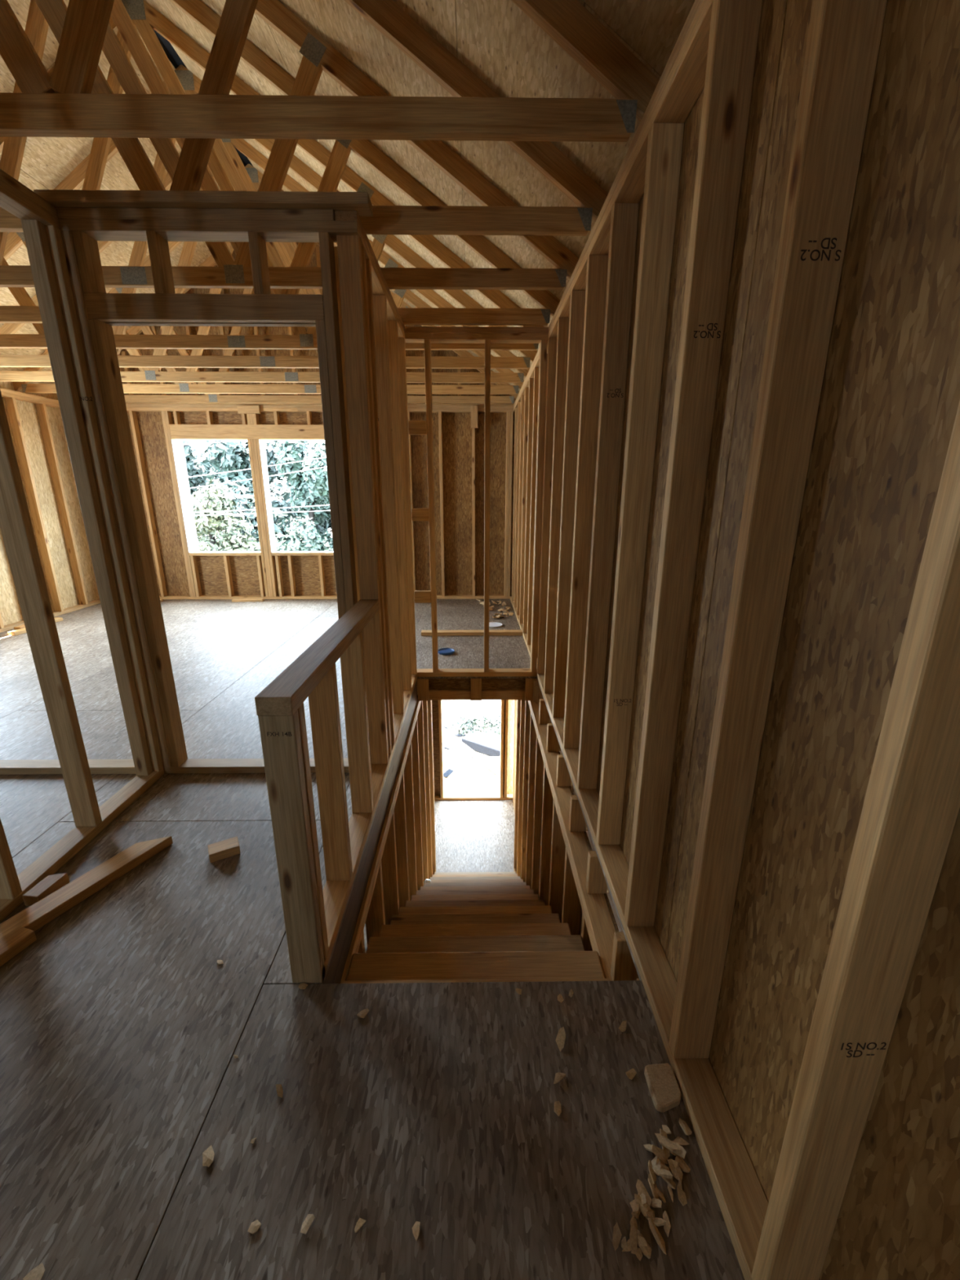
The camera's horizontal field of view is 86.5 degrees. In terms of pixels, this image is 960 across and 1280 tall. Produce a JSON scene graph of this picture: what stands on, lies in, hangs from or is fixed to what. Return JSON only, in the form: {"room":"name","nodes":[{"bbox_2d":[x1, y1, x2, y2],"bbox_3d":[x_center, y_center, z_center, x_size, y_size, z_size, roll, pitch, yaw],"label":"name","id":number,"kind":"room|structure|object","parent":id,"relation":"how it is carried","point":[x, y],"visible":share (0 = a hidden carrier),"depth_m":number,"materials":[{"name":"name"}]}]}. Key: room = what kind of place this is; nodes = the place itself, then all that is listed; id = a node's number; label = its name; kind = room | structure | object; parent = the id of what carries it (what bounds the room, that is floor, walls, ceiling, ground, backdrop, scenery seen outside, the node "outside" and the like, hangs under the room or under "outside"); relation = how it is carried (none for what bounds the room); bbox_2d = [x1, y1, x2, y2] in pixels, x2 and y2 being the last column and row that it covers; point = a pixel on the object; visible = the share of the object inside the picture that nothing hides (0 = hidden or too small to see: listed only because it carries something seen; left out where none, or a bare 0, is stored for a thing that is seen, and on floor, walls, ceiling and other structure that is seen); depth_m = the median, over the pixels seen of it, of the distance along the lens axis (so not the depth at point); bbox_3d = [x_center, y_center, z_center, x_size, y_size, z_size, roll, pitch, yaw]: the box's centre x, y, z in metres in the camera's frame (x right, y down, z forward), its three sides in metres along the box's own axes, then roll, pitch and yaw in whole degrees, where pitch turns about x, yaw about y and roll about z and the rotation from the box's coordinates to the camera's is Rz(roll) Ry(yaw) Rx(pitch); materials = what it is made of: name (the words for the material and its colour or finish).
{"room":"construction site","nodes":[
{"label":"construction site","id":0,"kind":"room"},
{"bbox_2d":[0,381,100,632],"bbox_3d":[-5.026,-0.344,2.103,0.101,2.900,9.750,0,16,-1],"label":"wall","id":1,"kind":"structure","parent":0,"point":[35,422],"depth_m":6.03,"materials":[{"name":"brown wood"}]},
{"bbox_2d":[0,138,530,382],"bbox_3d":[-2.290,-3.466,4.817,6.252,2.296,0.040,0,16,-1],"label":"roof truss","id":2,"kind":"object","parent":1,"relation":"on","point":[146,374],"visible":0.34,"depth_m":5.02,"materials":[{"name":"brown wood"}]},
{"bbox_2d":[0,64,537,368],"bbox_3d":[-2.283,-3.298,4.231,6.252,2.296,0.040,0,16,-1],"label":"roof truss","id":3,"kind":"object","parent":1,"relation":"on","point":[190,82],"visible":0.41,"depth_m":4.36,"materials":[{"name":"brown wood"}]},
{"bbox_2d":[0,0,544,350],"bbox_3d":[-2.276,-3.130,3.646,6.252,2.296,0.040,0,16,-1],"label":"roof truss","id":4,"kind":"object","parent":1,"relation":"on","point":[144,16],"visible":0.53,"depth_m":3.65,"materials":[{"name":"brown wood"}]},
{"bbox_2d":[0,168,164,922],"bbox_3d":[-1.643,0.170,0.018,0.114,2.467,4.779,0,16,-1],"label":"wall","id":5,"kind":"structure","parent":0,"point":[40,224],"depth_m":2.06,"materials":[{"name":"brown wood"}]},
{"bbox_2d":[0,0,246,383],"bbox_3d":[-3.841,-2.567,1.506,3.166,2.226,10.300,0,16,-1],"label":"roof","id":6,"kind":"structure","parent":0,"point":[46,162],"depth_m":4.02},
{"bbox_2d":[152,28,186,68],"bbox_3d":[-2.281,-4.381,3.757,0.057,0.055,0.344,0,16,-1],"label":"vent","id":7,"kind":"object","parent":6,"relation":"on","point":[171,51],"depth_m":3.77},
{"bbox_2d":[235,147,253,167],"bbox_3d":[-2.296,-4.729,4.972,0.056,0.055,0.289,0,16,-1],"label":"vent","id":8,"kind":"object","parent":6,"relation":"on","point":[245,158],"depth_m":4.98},
{"bbox_2d":[119,242,515,599],"bbox_3d":[-2.307,-2.617,6.491,6.126,4.854,0.151,0,16,-1],"label":"wall","id":9,"kind":"structure","parent":0,"point":[458,430],"depth_m":6.70,"materials":[{"name":"brown wood"}]},
{"bbox_2d":[171,439,260,552],"bbox_3d":[-3.431,-1.889,6.771,0.963,1.428,0.260,0,16,-1],"label":"window","id":10,"kind":"structure","parent":9,"relation":"in","point":[177,444],"depth_m":6.75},
{"bbox_2d":[258,439,333,552],"bbox_3d":[-2.331,-1.881,6.746,0.963,1.428,0.180,0,16,-1],"label":"window","id":11,"kind":"structure","parent":9,"relation":"in","point":[262,446],"depth_m":6.73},
{"bbox_2d":[120,242,519,404],"bbox_3d":[-2.305,-3.812,6.024,6.252,2.296,0.040,0,16,-1],"label":"roof truss","id":12,"kind":"object","parent":9,"relation":"on","point":[210,261],"visible":0.27,"depth_m":6.24,"materials":[{"name":"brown wood"}]},
{"bbox_2d":[254,210,435,983],"bbox_3d":[-0.548,0.732,3.090,0.139,5.242,4.350,0,16,-1],"label":"wall","id":13,"kind":"structure","parent":0,"point":[374,641],"depth_m":2.23,"materials":[{"name":"brown wood"}]},
{"bbox_2d":[0,189,373,774],"bbox_3d":[-1.678,-0.514,2.334,2.500,2.505,0.129,0,16,-1],"label":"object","id":14,"kind":"structure","parent":13,"relation":"in","point":[157,218],"depth_m":2.09,"materials":[{"name":"brown wood"}]},
{"bbox_2d":[0,599,744,1279],"bbox_3d":[-2.261,0.763,2.454,5.648,0.018,9.748,0,16,-1],"label":"floor","id":15,"kind":"structure","parent":0,"point":[122,1028],"depth_m":1.30,"materials":[{"name":"wood"}]},
{"bbox_2d":[7,627,26,635],"bbox_3d":[-4.763,-0.118,5.422,0.090,0.035,0.408,3,16,10],"label":"lumber offcut","id":16,"kind":"object","parent":15,"relation":"on","point":[20,631],"visible":0.42,"depth_m":5.25,"materials":[{"name":"brown wood"}]},
{"bbox_2d":[0,925,36,966],"bbox_3d":[-1.526,1.000,1.527,0.070,0.038,0.316,5,17,17],"label":"lumber offcut","id":17,"kind":"object","parent":15,"relation":"on","point":[11,946],"visible":1,"depth_m":1.62,"materials":[{"name":"brown wood"}]},
{"bbox_2d":[22,1262,44,1279],"bbox_3d":[-0.824,1.181,0.946,0.036,0.011,0.028,11,19,34],"label":"chip","id":18,"kind":"object","parent":15,"relation":"on","point":[36,1273],"visible":1,"depth_m":0.95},
{"bbox_2d":[13,617,62,630],"bbox_3d":[-4.865,-0.180,5.637,0.090,0.035,0.461,3,16,11],"label":"lumber offcut","id":19,"kind":"object","parent":15,"relation":"on","point":[56,619],"visible":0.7,"depth_m":5.51,"materials":[{"name":"brown wood"}]},
{"bbox_2d":[22,872,69,906],"bbox_3d":[-1.571,0.903,1.852,0.060,0.045,0.120,2,16,6],"label":"lumber offcut","id":20,"kind":"object","parent":15,"relation":"on","point":[50,884],"visible":0.84,"depth_m":1.83,"materials":[{"name":"brown wood"}]},
{"bbox_2d":[0,835,173,941],"bbox_3d":[-1.466,0.913,1.827,0.089,0.038,0.712,7,18,24],"label":"board","id":21,"kind":"object","parent":15,"relation":"on","point":[49,908],"visible":1,"depth_m":1.85,"materials":[{"name":"brown wood"}]},
{"bbox_2d":[202,1145,214,1167],"bbox_3d":[-0.595,1.133,1.120,0.023,0.007,0.040,-8,18,-26],"label":"chip","id":22,"kind":"object","parent":15,"relation":"on","point":[208,1154],"visible":1,"depth_m":1.12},
{"bbox_2d":[208,836,240,862],"bbox_3d":[-1.034,0.846,2.064,0.110,0.038,0.072,-9,18,-29],"label":"lumber offcut","id":23,"kind":"object","parent":15,"relation":"on","point":[221,850],"visible":1,"depth_m":2.04,"materials":[{"name":"brown wood"}]},
{"bbox_2d":[231,598,264,602],"bbox_3d":[-3.131,-0.538,6.898,0.401,0.030,0.080,-1,16,-5],"label":"lumber offcut","id":24,"kind":"object","parent":15,"relation":"on","point":[234,600],"visible":1,"depth_m":6.87,"materials":[{"name":"brown wood"}]},
{"bbox_2d":[247,1219,261,1234],"bbox_3d":[-0.447,1.165,1.014,0.021,0.004,0.020,5,17,16],"label":"chip","id":25,"kind":"object","parent":15,"relation":"on","point":[255,1225],"visible":1,"depth_m":1.01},
{"bbox_2d":[275,1084,283,1097],"bbox_3d":[-0.487,1.096,1.242,0.014,0.011,0.034,-11,19,-34],"label":"chip","id":26,"kind":"object","parent":15,"relation":"on","point":[279,1090],"visible":1,"depth_m":1.24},
{"bbox_2d":[300,1213,315,1234],"bbox_3d":[-0.344,1.162,1.016,0.018,0.010,0.030,8,18,27],"label":"chip","id":27,"kind":"object","parent":15,"relation":"on","point":[309,1219],"visible":1,"depth_m":1.01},
{"bbox_2d":[354,1217,365,1232],"bbox_3d":[-0.241,1.163,1.017,0.024,0.006,0.013,-14,21,-40],"label":"chip","id":28,"kind":"object","parent":15,"relation":"on","point":[361,1222],"visible":1,"depth_m":1.01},
{"bbox_2d":[356,1008,368,1017],"bbox_3d":[-0.327,1.045,1.430,0.022,0.006,0.029,10,19,32],"label":"chip","id":29,"kind":"object","parent":15,"relation":"on","point":[362,1013],"visible":1,"depth_m":1.43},
{"bbox_2d":[412,1221,420,1241],"bbox_3d":[-0.127,1.166,1.007,0.016,0.006,0.029,-1,16,-2],"label":"chip","id":30,"kind":"object","parent":15,"relation":"on","point":[415,1228],"visible":1,"depth_m":1.01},
{"bbox_2d":[437,648,454,654],"bbox_3d":[-0.311,0.105,4.677,0.156,0.022,0.156,0,16,-1],"label":"lid","id":31,"kind":"object","parent":15,"relation":"on","point":[442,651],"visible":0.99,"depth_m":4.66,"materials":[{"name":"blue plastic"}]},
{"bbox_2d":[421,630,522,635],"bbox_3d":[-0.084,-0.075,5.278,1.042,0.038,0.089,0,16,-1],"label":"plate","id":32,"kind":"object","parent":15,"relation":"on","point":[424,633],"visible":1,"depth_m":5.24,"materials":[{"name":"brown wood"}]},
{"bbox_2d":[488,622,502,627],"bbox_3d":[0.150,-0.167,5.645,0.200,0.012,0.200,0,16,-1],"label":"paper plate","id":33,"kind":"object","parent":15,"relation":"on","point":[492,624],"visible":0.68,"depth_m":5.65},
{"bbox_2d":[554,1101,561,1115],"bbox_3d":[0.183,1.109,1.207,0.017,0.007,0.032,1,16,4],"label":"chip","id":34,"kind":"object","parent":15,"relation":"on","point":[557,1109],"visible":1,"depth_m":1.21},
{"bbox_2d":[553,1072,565,1084],"bbox_3d":[0.194,1.090,1.273,0.040,0.007,0.019,-12,20,-35],"label":"chip","id":35,"kind":"object","parent":15,"relation":"on","point":[558,1076],"visible":1,"depth_m":1.27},
{"bbox_2d":[555,1026,565,1051],"bbox_3d":[0.214,1.061,1.358,0.024,0.016,0.058,6,17,20],"label":"chip","id":36,"kind":"object","parent":15,"relation":"on","point":[561,1037],"visible":1,"depth_m":1.36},
{"bbox_2d":[612,1222,622,1250],"bbox_3d":[0.267,1.164,0.995,0.016,0.017,0.036,6,17,19],"label":"chip","id":37,"kind":"object","parent":15,"relation":"on","point":[617,1235],"visible":1,"depth_m":0.99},
{"bbox_2d":[618,1020,626,1031],"bbox_3d":[0.394,1.056,1.395,0.018,0.006,0.034,15,22,41],"label":"chip","id":38,"kind":"object","parent":15,"relation":"on","point":[622,1028],"visible":1,"depth_m":1.39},
{"bbox_2d":[621,1236,627,1250],"bbox_3d":[0.279,1.171,0.989,0.011,0.008,0.020,0,16,1],"label":"chip","id":39,"kind":"object","parent":15,"relation":"on","point":[624,1244],"visible":1,"depth_m":0.99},
{"bbox_2d":[626,1068,636,1079],"bbox_3d":[0.380,1.088,1.280,0.028,0.008,0.018,-9,19,-30],"label":"chip","id":40,"kind":"object","parent":15,"relation":"on","point":[632,1073],"visible":1,"depth_m":1.28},
{"bbox_2d":[629,1221,637,1254],"bbox_3d":[0.298,1.163,0.994,0.015,0.020,0.039,2,16,5],"label":"chip","id":41,"kind":"object","parent":15,"relation":"on","point":[633,1233],"visible":1,"depth_m":0.99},
{"bbox_2d":[629,1215,638,1230],"bbox_3d":[0.305,1.163,1.016,0.014,0.009,0.022,-1,16,-5],"label":"chip","id":42,"kind":"object","parent":15,"relation":"on","point":[633,1220],"visible":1,"depth_m":1.02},
{"bbox_2d":[629,1199,639,1213],"bbox_3d":[0.319,1.153,1.041,0.021,0.013,0.024,-3,16,-10],"label":"chip","id":43,"kind":"object","parent":15,"relation":"on","point":[634,1205],"visible":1,"depth_m":1.04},
{"bbox_2d":[635,1247,642,1260],"bbox_3d":[0.304,1.175,0.978,0.014,0.006,0.018,-9,19,-30],"label":"chip","id":44,"kind":"object","parent":15,"relation":"on","point":[639,1255],"visible":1,"depth_m":0.98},
{"bbox_2d":[635,1178,648,1195],"bbox_3d":[0.340,1.147,1.060,0.036,0.016,0.020,15,22,42],"label":"chip","id":45,"kind":"object","parent":15,"relation":"on","point":[639,1184],"visible":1,"depth_m":1.06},
{"bbox_2d":[637,1235,647,1251],"bbox_3d":[0.314,1.169,0.989,0.015,0.012,0.022,-6,17,-19],"label":"chip","id":46,"kind":"object","parent":15,"relation":"on","point":[642,1242],"visible":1,"depth_m":0.99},
{"bbox_2d":[638,1193,646,1204],"bbox_3d":[0.334,1.149,1.054,0.013,0.014,0.026,-4,17,-14],"label":"chip","id":47,"kind":"object","parent":15,"relation":"on","point":[642,1196],"visible":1,"depth_m":1.05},
{"bbox_2d":[634,1193,653,1216],"bbox_3d":[0.332,1.155,1.039,0.019,0.010,0.044,-15,22,-42],"label":"chip","id":48,"kind":"object","parent":15,"relation":"on","point":[644,1208],"visible":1,"depth_m":1.04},
{"bbox_2d":[640,1233,651,1258],"bbox_3d":[0.317,1.170,0.985,0.017,0.012,0.036,-8,18,-26],"label":"chip","id":49,"kind":"object","parent":15,"relation":"on","point":[646,1251],"visible":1,"depth_m":0.98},
{"bbox_2d":[640,1186,652,1206],"bbox_3d":[0.341,1.150,1.053,0.016,0.013,0.030,-10,19,-31],"label":"chip","id":50,"kind":"object","parent":15,"relation":"on","point":[648,1199],"visible":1,"depth_m":1.05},
{"bbox_2d":[646,1208,654,1220],"bbox_3d":[0.344,1.156,1.029,0.018,0.015,0.019,2,16,7],"label":"chip","id":51,"kind":"object","parent":15,"relation":"on","point":[651,1215],"visible":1,"depth_m":1.02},
{"bbox_2d":[648,1160,656,1183],"bbox_3d":[0.367,1.135,1.089,0.014,0.021,0.050,3,16,9],"label":"chip","id":52,"kind":"object","parent":15,"relation":"on","point":[653,1175],"visible":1,"depth_m":1.08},
{"bbox_2d":[648,1173,658,1199],"bbox_3d":[0.365,1.146,1.065,0.016,0.014,0.047,-3,16,-9],"label":"chip","id":53,"kind":"object","parent":15,"relation":"on","point":[652,1185],"visible":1,"depth_m":1.07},
{"bbox_2d":[644,1216,666,1226],"bbox_3d":[0.351,1.160,1.018,0.039,0.013,0.015,3,16,11],"label":"chip","id":54,"kind":"object","parent":15,"relation":"on","point":[659,1221],"visible":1,"depth_m":1.01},
{"bbox_2d":[650,1198,662,1208],"bbox_3d":[0.360,1.152,1.045,0.024,0.013,0.014,6,17,21],"label":"chip","id":55,"kind":"object","parent":15,"relation":"on","point":[655,1202],"visible":1,"depth_m":1.04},
{"bbox_2d":[651,1155,661,1173],"bbox_3d":[0.379,1.133,1.103,0.022,0.018,0.031,-2,16,-6],"label":"chip","id":56,"kind":"object","parent":15,"relation":"on","point":[658,1166],"visible":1,"depth_m":1.10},
{"bbox_2d":[648,1213,666,1254],"bbox_3d":[0.347,1.165,1.001,0.014,0.013,0.057,-8,18,-25],"label":"chip","id":57,"kind":"object","parent":15,"relation":"on","point":[659,1239],"visible":1,"depth_m":1.00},
{"bbox_2d":[651,1144,667,1164],"bbox_3d":[0.394,1.126,1.119,0.037,0.023,0.018,7,18,24],"label":"chip","id":58,"kind":"object","parent":15,"relation":"on","point":[659,1152],"visible":1,"depth_m":1.12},
{"bbox_2d":[655,1186,666,1202],"bbox_3d":[0.375,1.150,1.059,0.010,0.009,0.025,-15,22,-42],"label":"chip","id":59,"kind":"object","parent":15,"relation":"on","point":[660,1194],"visible":1,"depth_m":1.06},
{"bbox_2d":[644,1062,680,1112],"bbox_3d":[0.448,1.090,1.246,0.070,0.021,0.097,0,16,-1],"label":"wood block","id":60,"kind":"object","parent":15,"relation":"on","point":[664,1091],"visible":1,"depth_m":1.24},
{"bbox_2d":[652,1165,672,1178],"bbox_3d":[0.384,1.132,1.087,0.050,0.029,0.020,11,19,34],"label":"chip","id":61,"kind":"object","parent":15,"relation":"on","point":[662,1172],"visible":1,"depth_m":1.08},
{"bbox_2d":[662,1140,670,1159],"bbox_3d":[0.411,1.128,1.130,0.015,0.012,0.031,2,16,7],"label":"chip","id":62,"kind":"object","parent":15,"relation":"on","point":[666,1151],"visible":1,"depth_m":1.13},
{"bbox_2d":[659,1163,673,1183],"bbox_3d":[0.396,1.140,1.088,0.028,0.014,0.026,5,17,17],"label":"chip","id":63,"kind":"object","parent":15,"relation":"on","point":[663,1166],"visible":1,"depth_m":1.09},
{"bbox_2d":[662,1124,671,1133],"bbox_3d":[0.426,1.118,1.167,0.014,0.011,0.020,-1,16,-2],"label":"chip","id":64,"kind":"object","parent":15,"relation":"on","point":[665,1128],"visible":1,"depth_m":1.17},
{"bbox_2d":[662,1210,671,1237],"bbox_3d":[0.372,1.162,1.015,0.014,0.011,0.036,3,16,9],"label":"chip","id":65,"kind":"object","parent":15,"relation":"on","point":[667,1227],"visible":1,"depth_m":1.01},
{"bbox_2d":[654,1133,680,1151],"bbox_3d":[0.416,1.120,1.137,0.021,0.024,0.059,-13,20,-37],"label":"chip","id":66,"kind":"object","parent":15,"relation":"on","point":[667,1143],"visible":1,"depth_m":1.13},
{"bbox_2d":[667,1183,673,1202],"bbox_3d":[0.398,1.150,1.063,0.008,0.007,0.031,-2,16,-9],"label":"chip","id":67,"kind":"object","parent":15,"relation":"on","point":[669,1188],"visible":1,"depth_m":1.06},
{"bbox_2d":[666,1178,675,1189],"bbox_3d":[0.401,1.143,1.077,0.023,0.014,0.020,9,18,29],"label":"chip","id":68,"kind":"object","parent":15,"relation":"on","point":[671,1184],"visible":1,"depth_m":1.07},
{"bbox_2d":[667,1159,683,1182],"bbox_3d":[0.419,1.137,1.093,0.022,0.015,0.038,-6,17,-20],"label":"chip","id":69,"kind":"object","parent":15,"relation":"on","point":[676,1171],"visible":1,"depth_m":1.09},
{"bbox_2d":[672,1142,686,1159],"bbox_3d":[0.432,1.121,1.129,0.017,0.026,0.047,-15,22,-42],"label":"chip","id":70,"kind":"object","parent":15,"relation":"on","point":[682,1153],"visible":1,"depth_m":1.12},
{"bbox_2d":[673,1136,689,1145],"bbox_3d":[0.451,1.127,1.144,0.032,0.008,0.015,12,20,37],"label":"chip","id":71,"kind":"object","parent":15,"relation":"on","point":[681,1141],"visible":1,"depth_m":1.14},
{"bbox_2d":[676,1186,687,1205],"bbox_3d":[0.418,1.150,1.056,0.017,0.011,0.026,2,16,7],"label":"chip","id":72,"kind":"object","parent":15,"relation":"on","point":[682,1196],"visible":1,"depth_m":1.05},
{"bbox_2d":[675,1155,690,1173],"bbox_3d":[0.439,1.136,1.107,0.022,0.011,0.034,-15,22,-41],"label":"chip","id":73,"kind":"object","parent":15,"relation":"on","point":[683,1166],"visible":1,"depth_m":1.10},
{"bbox_2d":[679,1117,692,1135],"bbox_3d":[0.469,1.113,1.168,0.018,0.021,0.042,-2,16,-8],"label":"chip","id":74,"kind":"object","parent":15,"relation":"on","point":[685,1127],"visible":1,"depth_m":1.16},
{"bbox_2d":[328,527,501,756],"bbox_3d":[-5.509,-7.575,42.731,110.000,0.100,73.550,0,16,-1],"label":"ground","id":75,"kind":"structure","parent":0,"point":[451,709],"depth_m":10.62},
{"bbox_2d":[182,440,206,542],"bbox_3d":[-10.654,-3.459,17.468,5.641,7.246,3.351,2,16,8],"label":"tree","id":76,"kind":"object","parent":75,"relation":"on","point":[194,468],"visible":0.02,"depth_m":17.50,"materials":[{"name":"green plant"}]},
{"bbox_2d":[184,440,204,533],"bbox_3d":[-13.932,-5.225,21.619,6.061,7.871,4.392,3,16,10],"label":"tree","id":77,"kind":"object","parent":75,"relation":"on","point":[193,449],"visible":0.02,"depth_m":21.66,"materials":[{"name":"green plant"}]},
{"bbox_2d":[191,478,260,551],"bbox_3d":[-7.712,-2.254,15.220,3.090,4.902,2.906,2,16,6],"label":"tree","id":78,"kind":"object","parent":75,"relation":"on","point":[213,499],"visible":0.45,"depth_m":14.64,"materials":[{"name":"green plant"}]},
{"bbox_2d":[196,445,275,533],"bbox_3d":[-10.616,-4.823,22.114,5.953,6.848,4.915,-4,16,-12],"label":"tree","id":79,"kind":"object","parent":75,"relation":"on","point":[205,461],"visible":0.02,"depth_m":20.59,"materials":[{"name":"green plant"}]},
{"bbox_2d":[198,440,300,551],"bbox_3d":[-8.229,-3.906,18.654,4.281,7.242,4.359,-11,19,-34],"label":"tree","id":80,"kind":"object","parent":75,"relation":"on","point":[228,456],"visible":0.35,"depth_m":17.25,"materials":[{"name":"green plant"}]},
{"bbox_2d":[240,440,333,551],"bbox_3d":[-6.191,-3.580,17.646,3.960,6.872,4.863,5,17,16],"label":"tree","id":81,"kind":"object","parent":75,"relation":"on","point":[312,485],"visible":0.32,"depth_m":17.04,"materials":[{"name":"green plant"}]},
{"bbox_2d":[276,515,321,551],"bbox_3d":[-5.267,-1.848,15.844,2.470,3.981,3.160,-6,17,-19],"label":"bush","id":82,"kind":"object","parent":75,"relation":"on","point":[303,538],"visible":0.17,"depth_m":15.07,"materials":[{"name":"green plant"}]},
{"bbox_2d":[269,440,331,534],"bbox_3d":[-7.667,-5.249,22.304,5.179,7.918,5.402,3,16,12],"label":"tree","id":83,"kind":"object","parent":75,"relation":"on","point":[281,487],"visible":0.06,"depth_m":20.87,"materials":[{"name":"green plant"}]},
{"bbox_2d":[319,528,333,551],"bbox_3d":[-3.487,-3.612,17.999,4.983,7.087,3.843,2,16,7],"label":"tree","id":84,"kind":"object","parent":75,"relation":"on","point":[327,538],"visible":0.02,"depth_m":17.48,"materials":[{"name":"green plant"}]},
{"bbox_2d":[443,742,457,749],"bbox_3d":[-0.537,1.937,9.283,0.271,0.060,0.147,2,16,6],"label":"scrap","id":85,"kind":"object","parent":75,"relation":"on","point":[449,746],"visible":1,"depth_m":9.28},
{"bbox_2d":[443,756,500,794],"bbox_3d":[-0.135,2.219,7.946,2.300,0.257,1.185,0,16,-1],"label":"porch deck","id":86,"kind":"object","parent":75,"relation":"on","point":[469,775],"visible":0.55,"depth_m":7.85,"materials":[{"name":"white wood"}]},
{"bbox_2d":[443,768,453,777],"bbox_3d":[-0.498,2.065,7.920,0.122,0.056,0.189,13,20,38],"label":"scrap","id":87,"kind":"object","parent":86,"relation":"on","point":[449,771],"visible":0.88,"depth_m":7.91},
{"bbox_2d":[448,735,500,777],"bbox_3d":[-0.092,1.901,8.467,0.100,0.040,1.523,-11,19,-33],"label":"plank","id":88,"kind":"object","parent":86,"relation":"on","point":[487,764],"visible":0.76,"depth_m":8.40,"materials":[{"name":"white wood"}]},
{"bbox_2d":[449,708,500,735],"bbox_3d":[0.127,1.592,9.857,1.442,0.489,0.748,0,16,-1],"label":"bush","id":89,"kind":"object","parent":75,"relation":"on","point":[468,724],"visible":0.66,"depth_m":9.81,"materials":[{"name":"green plant"}]},
{"bbox_2d":[462,732,500,756],"bbox_3d":[0.100,1.895,9.180,0.860,0.160,0.300,11,19,33],"label":"bundle","id":90,"kind":"object","parent":75,"relation":"on","point":[483,744],"visible":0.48,"depth_m":9.12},
{"bbox_2d":[144,0,694,391],"bbox_3d":[-0.659,-2.575,1.542,3.166,2.226,10.300,0,16,-1],"label":"roof","id":91,"kind":"structure","parent":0,"point":[501,45],"depth_m":2.28,"materials":[{"name":"wood"}]},
{"bbox_2d":[363,800,515,951],"bbox_3d":[-2.188,3.075,4.460,5.708,0.018,5.928,0,16,-1],"label":"floor","id":92,"kind":"structure","parent":0,"point":[471,835],"depth_m":6.47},
{"bbox_2d":[340,871,610,983],"bbox_3d":[-0.034,1.893,3.579,0.887,2.713,3.482,0,16,-1],"label":"staircase","id":93,"kind":"structure","parent":92,"relation":"on","point":[465,926],"depth_m":2.11,"materials":[{"name":"brown wood"}]},
{"bbox_2d":[431,699,515,813],"bbox_3d":[-2.277,1.170,6.946,5.600,2.873,0.101,0,16,-1],"label":"wall","id":94,"kind":"structure","parent":0,"point":[507,716],"depth_m":7.10,"materials":[{"name":"brown wood"}]},
{"bbox_2d":[404,326,547,701],"bbox_3d":[-0.024,-0.807,3.793,0.954,2.669,0.101,0,16,-1],"label":"wall","id":95,"kind":"structure","parent":0,"point":[426,335],"depth_m":3.74,"materials":[{"name":"brown wood"}]},
{"bbox_2d":[0,0,559,325],"bbox_3d":[-2.268,-2.962,3.060,6.252,2.296,0.040,0,16,-1],"label":"roof truss","id":96,"kind":"object","parent":95,"relation":"on","point":[37,27],"visible":0.3,"depth_m":3.10,"materials":[{"name":"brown wood"}]},
{"bbox_2d":[512,678,639,981],"bbox_3d":[0.466,1.663,4.358,0.123,2.756,6.450,0,16,-1],"label":"wall","id":97,"kind":"structure","parent":0,"point":[555,854],"depth_m":2.99,"materials":[{"name":"brown wood"}]},
{"bbox_2d":[510,0,959,1279],"bbox_3d":[0.524,-0.358,2.166,0.103,2.900,9.750,0,16,-1],"label":"wall","id":98,"kind":"structure","parent":0,"point":[748,656],"depth_m":0.93,"materials":[{"name":"brown wood"}]},
{"bbox_2d":[12,164,524,394],"bbox_3d":[-2.297,-3.634,5.403,6.252,2.296,0.040,0,16,-1],"label":"roof truss","id":99,"kind":"object","parent":98,"relation":"on","point":[255,175],"visible":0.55,"depth_m":5.62,"materials":[{"name":"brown wood"}]},
{"bbox_2d":[0,0,578,289],"bbox_3d":[-2.261,-2.794,2.474,6.252,2.296,0.040,0,16,-1],"label":"roof truss","id":100,"kind":"object","parent":98,"relation":"on","point":[318,55],"visible":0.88,"depth_m":2.69,"materials":[{"name":"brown wood"}]},
{"bbox_2d":[0,0,608,235],"bbox_3d":[-2.254,-2.626,1.888,6.252,2.296,0.040,0,16,-1],"label":"roof truss","id":101,"kind":"object","parent":98,"relation":"on","point":[386,16],"visible":0.45,"depth_m":2.08,"materials":[{"name":"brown wood"}]},
{"bbox_2d":[0,0,659,142],"bbox_3d":[-2.247,-2.458,1.302,6.252,2.296,0.040,0,16,-1],"label":"roof truss","id":102,"kind":"object","parent":98,"relation":"on","point":[63,104],"visible":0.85,"depth_m":1.55,"materials":[{"name":"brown wood"}]},
{"label":"outside","id":103,"kind":"structure","parent":0,"visible":0},
{"bbox_2d":[187,457,325,477],"bbox_3d":[-4.163,-5.234,13.014,24.000,3.620,0.016,0,16,-1],"label":"overhead cable","id":104,"kind":"object","parent":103,"point":[322,457],"visible":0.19,"depth_m":13.22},
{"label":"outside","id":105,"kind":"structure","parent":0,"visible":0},
{"bbox_2d":[191,466,326,488],"bbox_3d":[-4.163,-5.012,13.077,24.000,3.918,0.016,0,16,-1],"label":"overhead cable","id":106,"kind":"object","parent":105,"point":[326,466],"visible":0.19,"depth_m":13.29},
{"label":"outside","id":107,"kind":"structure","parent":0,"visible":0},
{"bbox_2d":[194,504,329,512],"bbox_3d":[-4.163,-4.087,13.342,24.000,1.700,0.016,0,16,-1],"label":"overhead cable","id":108,"kind":"object","parent":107,"point":[326,504],"visible":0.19,"depth_m":13.50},
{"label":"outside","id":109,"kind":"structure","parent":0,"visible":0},
{"bbox_2d":[193,510,329,515],"bbox_3d":[-4.164,-3.908,13.394,24.000,1.314,0.016,0,16,-1],"label":"overhead cable","id":110,"kind":"object","parent":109,"point":[322,510],"visible":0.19,"depth_m":13.52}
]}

